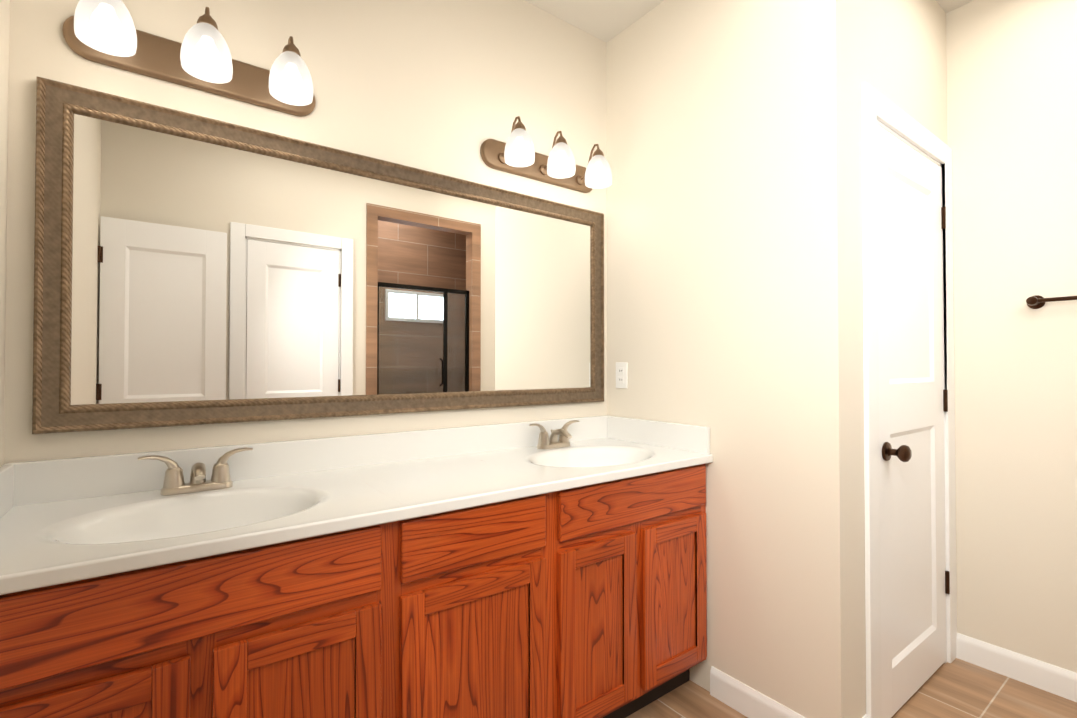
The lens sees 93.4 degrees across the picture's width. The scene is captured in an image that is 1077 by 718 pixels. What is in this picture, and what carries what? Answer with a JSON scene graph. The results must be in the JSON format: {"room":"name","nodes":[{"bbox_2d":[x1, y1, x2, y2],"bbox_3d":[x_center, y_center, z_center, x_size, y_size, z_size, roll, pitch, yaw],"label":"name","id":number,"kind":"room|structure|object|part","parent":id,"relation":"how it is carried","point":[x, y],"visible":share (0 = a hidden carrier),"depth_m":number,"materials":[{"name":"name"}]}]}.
{"room":"bathroom","nodes":[
{"label":"bathroom","id":0,"kind":"room"},
{"bbox_2d":[0,0,9,466],"bbox_3d":[-0.227,-0.148,-0.289,0.100,2.714,3.600,1,-1,-36],"label":"wall","id":1,"kind":"structure","parent":0,"point":[4,43],"depth_m":1.17,"materials":[{"name":"beige paint"}]},
{"bbox_2d":[3,0,606,473],"bbox_3d":[-0.498,-0.120,1.807,2.144,2.714,0.100,1,-1,-36],"label":"wall","id":2,"kind":"structure","parent":0,"point":[443,86],"depth_m":1.68,"materials":[{"name":"beige paint"}]},
{"bbox_2d":[62,0,315,116],"bbox_3d":[-0.884,-0.834,1.351,0.585,0.176,0.192,1,-1,-36],"label":"sconce","id":3,"kind":"object","parent":2,"relation":"attached to","point":[107,33],"visible":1,"depth_m":1.34,"materials":[{"name":"brown"}]},
{"bbox_2d":[32,76,603,433],"bbox_3d":[-0.455,-0.242,1.759,1.855,0.855,0.027,1,-1,-36],"label":"mirror","id":4,"kind":"object","parent":2,"relation":"attached to","point":[191,269],"visible":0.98,"depth_m":1.52,"materials":[{"name":"clear glass"}]},
{"bbox_2d":[480,116,611,192],"bbox_3d":[0.068,-0.825,2.049,0.585,0.176,0.192,1,-1,-36],"label":"sconce","id":5,"kind":"object","parent":2,"relation":"attached to","point":[516,154],"visible":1,"depth_m":2.00,"materials":[{"name":"brown"}]},
{"bbox_3d":[0.090,-0.795,2.017,0.514,0.117,0.114,1,-1,-36],"label":"lamp shade","id":6,"kind":"part","parent":5,"relation":"part of","materials":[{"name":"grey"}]},
{"bbox_2d":[606,0,806,717],"bbox_3d":[0.622,-0.118,2.009,0.100,2.714,0.900,1,-1,-36],"label":"wall","id":7,"kind":"structure","parent":0,"point":[705,248],"depth_m":1.84,"materials":[{"name":"beige paint"}]},
{"bbox_2d":[616,362,627,387],"bbox_3d":[0.369,0.072,2.260,0.007,0.115,0.070,1,-1,-36],"label":"electrical outlet","id":8,"kind":"object","parent":7,"relation":"attached to","point":[621,374],"visible":1,"depth_m":2.25,"materials":[{"name":"white plastic"}]},
{"bbox_2d":[710,666,804,717],"bbox_3d":[0.774,1.185,1.690,0.013,0.100,0.460,1,-1,-36],"label":"baseboard","id":9,"kind":"structure","parent":7,"relation":"attached to","point":[740,697],"depth_m":1.76,"materials":[{"name":"white wood"}]},
{"bbox_2d":[525,0,973,42],"bbox_3d":[1.022,-1.522,0.708,3.472,0.060,3.900,1,-1,-36],"label":"ceiling","id":10,"kind":"structure","parent":0,"point":[606,21],"depth_m":2.15,"materials":[{"name":"white paint"}]},
{"bbox_2d":[626,658,1076,717],"bbox_3d":[1.022,1.252,0.672,3.472,0.060,3.900,1,-1,-36],"label":"floor","id":11,"kind":"structure","parent":0,"point":[957,688],"depth_m":1.83,"materials":[{"name":"brown tile"}]},
{"bbox_2d":[0,415,712,717],"bbox_3d":[-0.300,0.739,1.527,1.940,0.988,0.563,1,-1,-36],"label":"bathroom vanity","id":12,"kind":"object","parent":11,"relation":"on","point":[555,568],"visible":1,"depth_m":1.26,"materials":[{"name":"brown wood"}]},
{"bbox_3d":[-0.784,0.820,0.853,0.324,0.528,0.019,1,-1,-36],"label":"door","id":13,"kind":"part","parent":12,"relation":"part of","materials":[{"name":"brown wood"}]},
{"bbox_3d":[-0.639,0.453,0.964,0.684,0.145,0.019,1,-1,-36],"label":"drawer","id":14,"kind":"part","parent":12,"relation":"part of","materials":[{"name":"brown wood"}]},
{"bbox_2d":[137,447,252,495],"bbox_3d":[-0.874,0.293,1.306,0.251,0.102,0.130,1,-1,-36],"label":"faucet","id":15,"kind":"object","parent":12,"relation":"on","point":[220,484],"depth_m":1.32,"materials":[{"name":"silver metal"}]},
{"bbox_3d":[-0.494,0.823,1.066,0.324,0.528,0.019,1,-1,-36],"label":"door","id":16,"kind":"part","parent":12,"relation":"part of","materials":[{"name":"brown wood"}]},
{"bbox_3d":[-0.153,0.458,1.320,0.424,0.145,0.019,1,-1,-36],"label":"drawer","id":17,"kind":"part","parent":12,"relation":"part of","materials":[{"name":"brown wood"}]},
{"bbox_3d":[-0.153,0.826,1.315,0.424,0.528,0.019,1,-1,-36],"label":"door","id":18,"kind":"part","parent":12,"relation":"part of","materials":[{"name":"brown wood"}]},
{"bbox_2d":[528,420,579,449],"bbox_3d":[0.085,0.302,2.010,0.251,0.102,0.130,1,-1,-36],"label":"faucet","id":19,"kind":"object","parent":12,"relation":"on","point":[545,442],"depth_m":2.01,"materials":[{"name":"silver metal"}]},
{"bbox_3d":[0.187,0.829,1.565,0.316,0.528,0.019,1,-1,-36],"label":"door","id":20,"kind":"part","parent":12,"relation":"part of","materials":[{"name":"brown wood"}]},
{"bbox_3d":[0.338,0.462,1.681,0.690,0.145,0.019,1,-1,-36],"label":"drawer","id":21,"kind":"part","parent":12,"relation":"part of","materials":[{"name":"brown wood"}]},
{"bbox_3d":[0.481,0.832,1.781,0.334,0.528,0.019,1,-1,-36],"label":"door","id":22,"kind":"part","parent":12,"relation":"part of","materials":[{"name":"brown wood"}]},
{"bbox_2d":[803,0,946,717],"bbox_3d":[1.292,-0.120,1.880,1.028,2.714,0.100,1,-1,-36],"label":"wall","id":23,"kind":"structure","parent":0,"point":[894,51],"depth_m":1.59,"materials":[{"name":"beige paint"}]},
{"bbox_2d":[861,82,956,717],"bbox_3d":[1.366,0.173,1.920,0.857,2.130,0.116,1,-1,-36],"label":"door frame","id":24,"kind":"structure","parent":23,"relation":"attached to","point":[882,111],"depth_m":1.66,"materials":[{"name":"white wood"}]},
{"bbox_2d":[877,124,949,717],"bbox_3d":[1.388,0.217,1.901,0.672,2.018,0.179,1,-1,-36],"label":"door","id":25,"kind":"structure","parent":23,"relation":"in","point":[913,408],"depth_m":1.88,"materials":[{"name":"white painted wood"},{"name":"oil rubbed bronze"}]},
{"bbox_2d":[946,0,1076,672],"bbox_3d":[2.220,-0.124,1.569,0.100,2.714,3.700,1,-1,-36],"label":"wall","id":26,"kind":"structure","parent":0,"point":[1012,104],"depth_m":1.98,"materials":[{"name":"beige paint"}]},
{"bbox_2d":[956,633,1076,701],"bbox_3d":[2.047,1.185,1.692,0.013,0.100,1.070,1,-1,-36],"label":"baseboard","id":27,"kind":"structure","parent":26,"relation":"attached to","point":[1050,678],"depth_m":1.95,"materials":[{"name":"white wood"}]},
{"bbox_2d":[1026,295,1076,308],"bbox_3d":[2.040,-0.219,1.660,0.083,0.052,0.662,1,-1,-36],"label":"towel rail","id":28,"kind":"object","parent":26,"relation":"attached to","point":[1036,302],"visible":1,"depth_m":1.88,"materials":[{"name":"brown metal"}]}
]}

